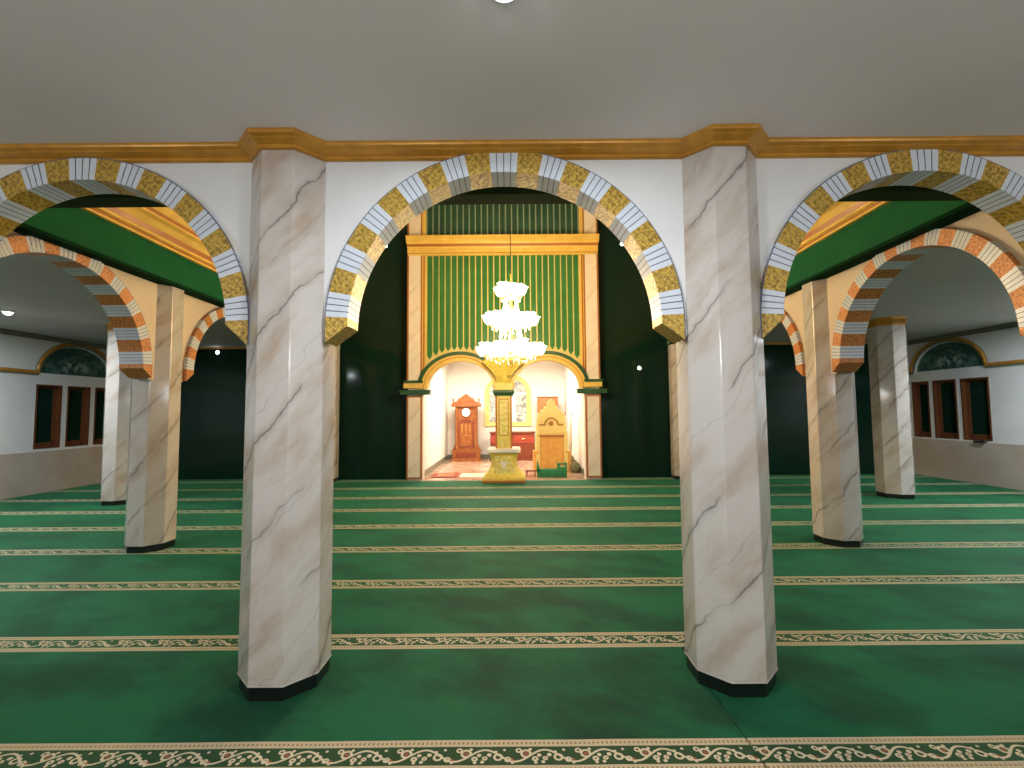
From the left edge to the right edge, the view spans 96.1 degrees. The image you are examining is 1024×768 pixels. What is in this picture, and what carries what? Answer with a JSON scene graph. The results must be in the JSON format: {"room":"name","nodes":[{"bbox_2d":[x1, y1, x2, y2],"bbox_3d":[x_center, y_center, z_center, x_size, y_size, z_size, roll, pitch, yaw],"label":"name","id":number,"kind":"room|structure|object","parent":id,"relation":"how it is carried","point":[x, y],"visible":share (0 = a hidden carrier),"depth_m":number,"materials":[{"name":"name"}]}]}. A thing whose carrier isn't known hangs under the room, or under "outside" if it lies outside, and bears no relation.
{"room":"mosque","nodes":[
{"label":"mosque","id":0,"kind":"room"},
{"bbox_2d":[0,334,106,454],"bbox_3d":[-10.878,0.317,4.294,0.160,3.600,16.600,0,-3,0],"label":"wall","id":1,"kind":"structure","parent":0,"point":[17,391],"depth_m":10.19,"materials":[{"name":"paint"}]},
{"bbox_2d":[33,384,62,448],"bbox_3d":[-10.853,0.754,10.699,0.142,1.470,0.600,0,-3,0],"label":"window","id":2,"kind":"structure","parent":1,"relation":"in","point":[48,401],"depth_m":10.78,"materials":[{"name":"brown wood"}]},
{"bbox_2d":[0,446,101,499],"bbox_3d":[-10.772,1.639,4.215,0.030,0.950,16.600,0,-3,0],"label":"wainscot","id":3,"kind":"structure","parent":1,"relation":"attached to","point":[28,473],"depth_m":10.67,"materials":[{"name":"beige tile"}]},
{"bbox_2d":[0,343,105,374],"bbox_3d":[-10.781,-1.007,4.375,0.055,0.880,16.603,0,-3,0],"label":"trim","id":4,"kind":"structure","parent":1,"relation":"attached to","point":[52,350],"depth_m":10.59,"materials":[{"name":"gold metal"}]},
{"bbox_2d":[0,328,106,349],"bbox_3d":[-10.750,-1.201,8.252,0.120,0.100,8.880,0,-3,0],"label":"trim","id":5,"kind":"structure","parent":1,"relation":"attached to","point":[2,331],"depth_m":10.65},
{"bbox_2d":[40,348,105,378],"bbox_3d":[-10.870,-0.531,11.477,0.050,0.730,1.880,0,-3,0],"label":"window","id":6,"kind":"structure","parent":1,"relation":"in","point":[75,362],"depth_m":11.43,"materials":[{"name":"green glass"}]},
{"bbox_2d":[65,386,90,446],"bbox_3d":[-10.853,0.799,11.438,0.142,1.470,0.600,0,-3,0],"label":"window","id":7,"kind":"structure","parent":1,"relation":"in","point":[78,398],"depth_m":11.53,"materials":[{"name":"brown wood"}]},
{"bbox_2d":[93,388,104,444],"bbox_3d":[-10.852,0.842,12.157,0.142,1.470,0.560,0,-3,0],"label":"window","id":8,"kind":"structure","parent":1,"relation":"in","point":[99,392],"depth_m":12.11,"materials":[{"name":"brown wood"}]},
{"bbox_2d":[7,231,220,381],"bbox_3d":[-4.837,-0.630,7.954,0.201,1.370,9.400,0,-3,-1],"label":"wall","id":9,"kind":"structure","parent":0,"point":[144,292],"depth_m":6.03,"materials":[{"name":"beige paint"}]},
{"bbox_2d":[0,235,152,377],"bbox_3d":[-4.790,-0.812,4.779,0.300,1.324,2.426,0,-3,-1],"label":"arch surround","id":10,"kind":"object","parent":9,"relation":"attached to","point":[134,345],"visible":0.91,"depth_m":5.47,"materials":[{"name":"orange stone"}]},
{"bbox_2d":[13,208,340,348],"bbox_3d":[-4.750,-1.415,8.242,0.396,0.430,8.880,0,-3,-1],"label":"beam","id":11,"kind":"structure","parent":9,"relation":"attached to","point":[77,230],"depth_m":5.33,"materials":[{"name":"green paint"}]},
{"bbox_2d":[183,307,246,380],"bbox_3d":[-4.835,-0.629,7.823,0.300,1.324,2.426,0,-3,-1],"label":"arch surround","id":12,"kind":"object","parent":9,"relation":"attached to","point":[214,315],"visible":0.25,"depth_m":6.82,"materials":[{"name":"orange stone"}]},
{"bbox_2d":[178,349,246,479],"bbox_3d":[-7.694,0.799,12.629,6.200,3.580,0.100,0,-3,0],"label":"wall","id":13,"kind":"structure","parent":0,"point":[212,405],"depth_m":12.57,"materials":[{"name":"black paint"}]},
{"bbox_2d":[198,347,246,348],"bbox_3d":[-7.758,-0.986,12.670,6.100,0.050,0.030,0,-3,0],"label":"trim","id":14,"kind":"structure","parent":13,"relation":"attached to","point":[198,347],"depth_m":12.65,"materials":[{"name":"brown wood"}]},
{"bbox_2d":[338,224,407,479],"bbox_3d":[-3.799,-1.353,12.515,2.265,7.800,0.100,0,-3,0],"label":"wall","id":15,"kind":"structure","parent":0,"point":[373,361],"depth_m":12.39,"materials":[{"name":"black paint"}]},
{"bbox_2d":[425,365,447,469],"bbox_3d":[-2.483,0.880,14.860,0.100,3.600,5.130,0,-3,0],"label":"wall","id":16,"kind":"structure","parent":0,"point":[436,404],"depth_m":14.96,"materials":[{"name":"white paint"}]},
{"bbox_2d":[424,455,447,476],"bbox_3d":[-2.404,2.592,14.768,0.030,0.170,5.110,0,-3,0],"label":"baseboard","id":17,"kind":"structure","parent":16,"relation":"attached to","point":[430,469],"depth_m":14.37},
{"bbox_2d":[452,361,554,363],"bbox_3d":[-0.238,-0.982,15.021,4.620,0.100,5.230,0,-3,0],"label":"ceiling","id":18,"kind":"structure","parent":0,"point":[544,361],"depth_m":17.30,"materials":[{"name":"white paint"}]},
{"bbox_2d":[398,204,608,480],"bbox_3d":[-0.231,-1.401,12.195,5.440,7.800,0.460,0,-3,0],"label":"facade","id":19,"kind":"object","parent":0,"point":[456,258],"visible":0.72,"depth_m":12.19,"materials":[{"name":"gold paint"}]},
{"bbox_2d":[448,363,564,454],"bbox_3d":[-0.222,1.018,17.471,4.620,3.600,0.100,0,-3,0],"label":"wall","id":20,"kind":"structure","parent":0,"point":[543,379],"depth_m":17.47,"materials":[{"name":"white paint"}]},
{"bbox_2d":[448,454,489,458],"bbox_3d":[-0.193,2.726,17.303,4.390,0.170,0.030,0,-3,0],"label":"baseboard","id":21,"kind":"structure","parent":20,"relation":"attached to","point":[484,456],"depth_m":17.29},
{"bbox_2d":[485,380,494,425],"bbox_3d":[-0.832,0.718,17.412,0.347,1.701,0.050,0,-3,0],"label":"picture","id":22,"kind":"object","parent":20,"relation":"attached to","point":[489,396],"depth_m":17.40,"materials":[{"name":"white ceramic"}]},
{"bbox_2d":[512,376,530,425],"bbox_3d":[0.357,0.642,17.416,0.692,1.856,0.050,0,-3,0],"label":"picture","id":23,"kind":"object","parent":20,"relation":"attached to","point":[521,406],"depth_m":17.40,"materials":[{"name":"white ceramic"}]},
{"bbox_2d":[489,380,526,421],"bbox_3d":[-0.155,0.609,17.430,1.400,1.650,0.015,0,-3,0],"label":"print","id":24,"kind":"object","parent":23,"relation":"attached to","point":[519,398],"depth_m":17.41},
{"bbox_2d":[0,0,1023,346],"bbox_3d":[0.037,-1.615,4.454,22.100,0.100,16.700,0,-3,0],"label":"ceiling","id":25,"kind":"structure","parent":0,"point":[72,71],"depth_m":2.52,"materials":[{"name":"paint"}]},
{"bbox_2d":[1,309,14,314],"bbox_3d":[-8.760,-1.240,7.992,0.170,0.085,0.170,0,-3,0],"label":"ceiling lamp","id":26,"kind":"object","parent":25,"relation":"attached to","point":[5,311],"visible":1,"depth_m":7.95,"materials":[{"name":"white glass"}]},
{"bbox_2d":[49,185,964,207],"bbox_3d":[-0.288,-1.560,3.790,9.050,0.085,0.180,0,-3,0],"label":"beam","id":27,"kind":"structure","parent":25,"relation":"attached to","point":[492,195],"depth_m":3.77,"materials":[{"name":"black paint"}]},
{"bbox_2d":[0,157,1023,338],"bbox_3d":[-0.108,-0.971,3.231,9.300,1.330,0.145,0,-3,0],"label":"wall","id":28,"kind":"structure","parent":0,"point":[655,187],"depth_m":3.18,"materials":[{"name":"paint"}]},
{"bbox_2d":[0,157,248,344],"bbox_3d":[-2.937,-0.897,3.221,2.336,1.309,0.210,0,-3,0],"label":"arch surround","id":29,"kind":"object","parent":28,"relation":"attached to","point":[65,179],"visible":0.9,"depth_m":3.15,"materials":[{"name":"multicoloured tile"}]},
{"bbox_2d":[324,153,685,346],"bbox_3d":[-0.053,-0.943,3.222,2.426,1.324,0.210,0,-3,0],"label":"arch surround","id":30,"kind":"object","parent":28,"relation":"attached to","point":[440,181],"visible":1,"depth_m":3.15,"materials":[{"name":"multicoloured tile"}]},
{"bbox_2d":[0,124,1023,164],"bbox_3d":[-0.113,-1.602,3.070,9.300,0.090,0.252,0,-3,0],"label":"crown molding","id":31,"kind":"structure","parent":28,"relation":"attached to","point":[753,137],"depth_m":3.13,"materials":[{"name":"gold metal"}]},
{"bbox_2d":[760,149,1023,338],"bbox_3d":[2.832,-0.959,3.222,2.336,1.309,0.210,0,-3,0],"label":"arch surround","id":32,"kind":"object","parent":28,"relation":"attached to","point":[944,170],"visible":0.93,"depth_m":3.15,"materials":[{"name":"multicoloured tile"}]},
{"bbox_2d":[4,459,1021,767],"bbox_3d":[0.068,2.231,6.654,22.100,0.124,21.550,0,-3,0],"label":"floor","id":33,"kind":"structure","parent":0,"point":[482,466],"depth_m":13.66,"materials":[{"name":"pink stone"}]},
{"bbox_2d":[0,647,765,767],"bbox_3d":[-4.742,1.990,2.857,12.005,0.012,1.198,0,-3,0],"label":"carpet","id":34,"kind":"object","parent":33,"relation":"on","point":[583,707],"visible":1,"depth_m":2.71,"materials":[{"name":"green carpet"}]},
{"bbox_2d":[237,150,334,700],"bbox_3d":[-1.534,0.175,3.196,0.529,3.600,0.529,0,-3,0],"label":"marble column","id":35,"kind":"structure","parent":34,"relation":"on","point":[285,615],"depth_m":2.98,"materials":[{"name":"white stone"}]},
{"bbox_2d":[430,473,459,477],"bbox_3d":[-1.849,2.545,12.852,0.700,0.019,0.900,0,-3,0],"label":"rug","id":36,"kind":"object","parent":33,"relation":"on","point":[436,475],"visible":1,"depth_m":12.71,"materials":[{"name":"red fabric"}]},
{"bbox_2d":[451,394,481,461],"bbox_3d":[-1.647,1.573,16.722,1.060,2.417,0.550,0,-3,0],"label":"grandfather clock","id":37,"kind":"object","parent":33,"relation":"on","point":[466,448],"visible":1,"depth_m":16.50,"materials":[{"name":"brown wood"}]},
{"bbox_2d":[459,473,484,477],"bbox_3d":[-1.020,2.537,12.792,0.820,0.014,0.740,0,-3,0],"label":"mat","id":38,"kind":"object","parent":33,"relation":"on","point":[462,474],"visible":0.82,"depth_m":12.74,"materials":[{"name":"beige fabric"}]},
{"bbox_2d":[482,357,525,482],"bbox_3d":[-0.213,0.899,11.988,1.081,3.160,1.080,0,-3,0],"label":"pillar","id":39,"kind":"structure","parent":33,"relation":"on","point":[504,468],"depth_m":11.74,"materials":[{"name":"gold paint"},{"name":"green paint"},{"name":"marble"}]},
{"bbox_2d":[0,583,1023,651],"bbox_3d":[0.066,2.023,4.055,21.620,0.012,1.198,0,-3,0],"label":"carpet","id":40,"kind":"object","parent":33,"relation":"on","point":[963,613],"visible":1,"depth_m":3.96,"materials":[{"name":"green carpet"}]},
{"bbox_2d":[0,547,1023,590],"bbox_3d":[0.067,2.095,5.253,21.620,0.012,1.198,0,-3,0],"label":"carpet","id":41,"kind":"object","parent":33,"relation":"on","point":[965,564],"visible":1,"depth_m":5.18,"materials":[{"name":"green carpet"}]},
{"bbox_2d":[0,523,1023,554],"bbox_3d":[0.068,2.166,6.451,21.620,0.012,1.198,0,-3,0],"label":"carpet","id":42,"kind":"object","parent":33,"relation":"on","point":[996,534],"visible":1,"depth_m":6.38,"materials":[{"name":"green carpet"}]},
{"bbox_2d":[124,284,183,552],"bbox_3d":[-4.837,0.384,6.240,0.529,3.600,0.529,0,-3,0],"label":"marble column","id":43,"kind":"structure","parent":42,"relation":"on","point":[154,422],"depth_m":6.04,"materials":[{"name":"beige stone"}]},
{"bbox_2d":[802,279,863,547],"bbox_3d":[4.333,0.310,6.240,0.529,3.600,0.529,0,-3,0],"label":"marble column","id":44,"kind":"structure","parent":42,"relation":"on","point":[837,521],"depth_m":6.04,"materials":[{"name":"beige stone"}]},
{"bbox_2d":[0,506,1023,531],"bbox_3d":[0.068,2.238,7.649,21.620,0.012,1.198,0,-3,0],"label":"carpet","id":45,"kind":"object","parent":33,"relation":"on","point":[892,515],"visible":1,"depth_m":7.60,"materials":[{"name":"green carpet"}]},
{"bbox_2d":[0,494,1023,514],"bbox_3d":[0.069,2.309,8.846,21.620,0.012,1.198,0,-3,0],"label":"carpet","id":46,"kind":"object","parent":33,"relation":"on","point":[945,500],"visible":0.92,"depth_m":8.79,"materials":[{"name":"green carpet"}]},
{"bbox_2d":[100,323,130,505],"bbox_3d":[-7.915,0.597,9.385,0.676,3.600,0.676,0,-3,0],"label":"marble column","id":47,"kind":"structure","parent":46,"relation":"on","point":[114,465],"depth_m":9.10,"materials":[{"name":"white stone"}]},
{"bbox_2d":[867,316,915,498],"bbox_3d":[7.724,0.470,9.385,0.676,3.600,0.676,0,-3,0],"label":"marble column","id":48,"kind":"structure","parent":46,"relation":"on","point":[886,336],"depth_m":9.16,"materials":[{"name":"white stone"}]},
{"bbox_2d":[0,484,1023,501],"bbox_3d":[0.069,2.381,10.044,21.620,0.012,1.198,0,-3,0],"label":"carpet","id":49,"kind":"object","parent":33,"relation":"on","point":[978,488],"visible":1,"depth_m":9.97,"materials":[{"name":"green carpet"}]},
{"bbox_2d":[489,431,534,460],"bbox_3d":[0.018,2.261,16.824,1.660,1.030,0.522,0,-3,0],"label":"chest","id":50,"kind":"object","parent":33,"relation":"on","point":[525,440],"visible":0.52,"depth_m":16.62,"materials":[{"name":"red wood"}]},
{"bbox_2d":[51,477,975,491],"bbox_3d":[0.070,2.453,11.242,21.620,0.012,1.198,0,-3,0],"label":"carpet","id":51,"kind":"object","parent":33,"relation":"on","point":[918,480],"visible":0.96,"depth_m":11.17,"materials":[{"name":"green carpet"}]},
{"bbox_2d":[97,474,930,483],"bbox_3d":[0.070,2.507,12.147,21.620,0.012,0.610,0,-3,0],"label":"carpet","id":52,"kind":"object","parent":33,"relation":"on","point":[861,475],"visible":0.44,"depth_m":12.05,"materials":[{"name":"green carpet"}]},
{"bbox_2d":[333,345,339,481],"bbox_3d":[-4.834,0.733,12.080,0.529,3.600,0.529,0,-3,0],"label":"marble column","id":53,"kind":"structure","parent":52,"relation":"on","point":[337,349],"depth_m":12.03,"materials":[{"name":"beige stone"}]},
{"bbox_2d":[668,341,679,478],"bbox_3d":[4.436,0.658,12.080,0.529,3.600,0.529,0,-3,0],"label":"marble column","id":54,"kind":"structure","parent":52,"relation":"on","point":[672,359],"depth_m":11.96,"materials":[{"name":"beige stone"}]},
{"bbox_2d":[526,469,535,475],"bbox_3d":[0.520,2.439,12.627,0.280,0.165,0.200,0,-3,0],"label":"stool","id":55,"kind":"object","parent":33,"relation":"on","point":[527,470],"visible":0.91,"depth_m":12.54,"materials":[{"name":"brown wood"}]},
{"bbox_2d":[537,396,557,412],"bbox_3d":[1.313,1.615,16.843,0.780,2.300,0.420,0,-3,0],"label":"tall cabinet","id":56,"kind":"object","parent":33,"relation":"on","point":[541,401],"visible":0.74,"depth_m":16.70,"materials":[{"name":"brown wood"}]},
{"bbox_2d":[536,460,566,476],"bbox_3d":[1.068,2.269,12.501,0.820,0.480,0.290,0,-3,0],"label":"crate","id":57,"kind":"object","parent":33,"relation":"on","point":[560,471],"visible":1,"depth_m":12.36,"materials":[{"name":"green plastic"}]},
{"bbox_2d":[537,468,566,476],"bbox_3d":[1.079,2.409,12.498,0.800,0.200,0.280,0,-3,0],"label":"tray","id":58,"kind":"object","parent":57,"relation":"on","point":[541,472],"depth_m":12.36,"materials":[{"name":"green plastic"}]},
{"bbox_2d":[533,399,570,470],"bbox_3d":[1.182,1.519,13.773,1.120,2.128,0.360,0,-3,0],"label":"pulpit","id":59,"kind":"object","parent":33,"relation":"on","point":[551,445],"visible":0.82,"depth_m":13.65,"materials":[{"name":"brown wood"}]},
{"bbox_2d":[568,412,571,453],"bbox_3d":[1.819,1.746,14.521,0.178,1.752,0.168,0,-3,0],"label":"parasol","id":60,"kind":"object","parent":33,"relation":"on","point":[570,426],"visible":0.71,"depth_m":14.47,"materials":[{"name":"beige fabric"}]},
{"bbox_2d":[570,460,579,472],"bbox_3d":[1.810,2.378,13.281,0.283,0.340,0.290,-3,-4,39],"label":"sack","id":61,"kind":"object","parent":33,"relation":"on","point":[574,466],"visible":1,"depth_m":13.19,"materials":[{"name":"brown fabric"}]},
{"bbox_2d":[681,644,1023,767],"bbox_3d":[6.072,1.903,2.857,9.607,0.012,1.198,0,-3,0],"label":"carpet","id":62,"kind":"object","parent":33,"relation":"on","point":[954,705],"visible":1,"depth_m":2.72,"materials":[{"name":"green carpet"}]},
{"bbox_2d":[676,146,777,697],"bbox_3d":[1.449,0.151,3.196,0.529,3.600,0.529,0,-3,0],"label":"marble column","id":63,"kind":"structure","parent":62,"relation":"on","point":[729,602],"depth_m":2.98,"materials":[{"name":"white stone"}]},
{"bbox_2d":[564,366,583,467],"bbox_3d":[2.037,0.844,14.860,0.100,3.600,5.130,0,-3,0],"label":"wall","id":64,"kind":"structure","parent":0,"point":[573,402],"depth_m":14.59,"materials":[{"name":"white paint"}]},
{"bbox_2d":[597,219,671,477],"bbox_3d":[3.321,-1.411,12.515,2.235,7.800,0.100,0,-3,0],"label":"wall","id":65,"kind":"structure","parent":0,"point":[635,407],"depth_m":12.40,"materials":[{"name":"green paint"}]},
{"bbox_2d":[764,344,912,474],"bbox_3d":[7.481,0.676,12.629,6.850,3.580,0.100,0,-3,0],"label":"wall","id":66,"kind":"structure","parent":0,"point":[786,392],"depth_m":12.57,"materials":[{"name":"green paint"}]},
{"bbox_2d":[764,342,867,344],"bbox_3d":[7.516,-1.110,12.670,6.750,0.050,0.030,0,-3,0],"label":"trim","id":67,"kind":"structure","parent":66,"relation":"attached to","point":[865,342],"depth_m":12.65,"materials":[{"name":"brown wood"}]},
{"bbox_2d":[784,210,1023,373],"bbox_3d":[4.338,-0.705,7.952,0.201,1.370,9.400,-1,-3,1],"label":"wall","id":68,"kind":"structure","parent":0,"point":[838,285],"depth_m":5.72,"materials":[{"name":"beige paint"}]},
{"bbox_2d":[781,310,805,375],"bbox_3d":[4.334,-0.704,7.822,0.300,1.324,2.426,-1,-3,2],"label":"arch surround","id":69,"kind":"object","parent":68,"relation":"attached to","point":[787,321],"visible":0.09,"depth_m":6.74,"materials":[{"name":"orange stone"}]},
{"bbox_2d":[666,201,981,345],"bbox_3d":[4.240,-1.488,8.242,0.396,0.430,8.880,-1,-3,2],"label":"beam","id":70,"kind":"structure","parent":68,"relation":"attached to","point":[895,223],"depth_m":5.07,"materials":[{"name":"green paint"}]},
{"bbox_2d":[832,228,1023,371],"bbox_3d":[4.253,-0.885,4.779,0.300,1.324,2.426,-1,-3,1],"label":"arch surround","id":71,"kind":"object","parent":68,"relation":"attached to","point":[857,307],"visible":0.89,"depth_m":5.11,"materials":[{"name":"orange stone"}]},
{"bbox_2d":[907,327,1023,444],"bbox_3d":[10.982,0.140,4.294,0.160,3.600,16.600,0,-3,0],"label":"wall","id":72,"kind":"structure","parent":0,"point":[1006,383],"depth_m":10.33,"materials":[{"name":"paint"}]},
{"bbox_2d":[911,381,931,436],"bbox_3d":[10.965,0.670,12.246,0.142,1.470,0.500,0,-3,0],"label":"window","id":73,"kind":"structure","parent":72,"relation":"in","point":[920,390],"depth_m":12.35,"materials":[{"name":"brown wood"}]},
{"bbox_2d":[932,379,959,438],"bbox_3d":[10.964,0.630,11.568,0.142,1.470,0.620,0,-3,0],"label":"window","id":74,"kind":"structure","parent":72,"relation":"in","point":[944,391],"depth_m":11.65,"materials":[{"name":"brown wood"}]},
{"bbox_2d":[917,342,983,372],"bbox_3d":[10.972,-0.693,11.557,0.046,0.710,1.840,0,-3,0],"label":"window","id":75,"kind":"structure","parent":72,"relation":"in","point":[949,355],"depth_m":11.53,"materials":[{"name":"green glass"}]},
{"bbox_2d":[907,321,1018,344],"bbox_3d":[10.829,-1.376,8.252,0.120,0.100,8.880,0,-3,0],"label":"trim","id":76,"kind":"structure","parent":72,"relation":"attached to","point":[1013,324],"depth_m":10.93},
{"bbox_2d":[909,337,1023,374],"bbox_3d":[10.863,-1.172,4.375,0.055,0.860,16.604,0,-3,0],"label":"trim","id":77,"kind":"structure","parent":72,"relation":"attached to","point":[971,344],"depth_m":10.86,"materials":[{"name":"gold metal"}]},
{"bbox_2d":[913,438,1023,490],"bbox_3d":[10.897,1.453,4.216,0.030,0.970,16.600,0,-3,0],"label":"wainscot","id":78,"kind":"structure","parent":72,"relation":"attached to","point":[992,464],"depth_m":10.89,"materials":[{"name":"beige tile"}]},
{"bbox_2d":[960,377,992,440],"bbox_3d":[10.964,0.584,10.809,0.142,1.470,0.660,0,-3,0],"label":"window","id":79,"kind":"structure","parent":72,"relation":"in","point":[975,394],"depth_m":10.89,"materials":[{"name":"brown wood"}]},
{"bbox_3d":[-0.320,-5.575,8.558,9.050,0.100,8.980,0,-3,0],"label":"ceiling","id":80,"kind":"structure","parent":0,"visible":0},
{"bbox_2d":[475,214,546,367],"bbox_3d":[-0.034,-2.905,8.689,1.246,5.220,1.263,-2,-4,22],"label":"chandelier","id":81,"kind":"object","parent":80,"relation":"hanging from","point":[504,322],"visible":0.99,"depth_m":8.39,"materials":[{"name":"white glass"}]},
{"bbox_3d":[-4.885,-3.561,8.369,0.240,3.870,8.880,0,-3,-1],"label":"wall","id":82,"kind":"structure","parent":0,"visible":0},
{"bbox_2d":[80,207,217,273],"bbox_3d":[-4.532,-1.966,8.279,0.640,0.670,8.880,0,-3,-1],"label":"crown molding","id":83,"kind":"structure","parent":82,"relation":"attached to","point":[163,227],"depth_m":5.82,"materials":[{"name":"orange wood"}]},
{"bbox_3d":[4.340,-3.635,8.368,0.240,3.870,8.880,-1,-3,2],"label":"wall","id":84,"kind":"structure","parent":0,"visible":0},
{"bbox_2d":[795,201,890,255],"bbox_3d":[4.013,-2.035,8.281,0.640,0.670,8.880,-1,-3,2],"label":"crown molding","id":85,"kind":"structure","parent":84,"relation":"attached to","point":[840,215],"depth_m":5.54,"materials":[{"name":"orange wood"}]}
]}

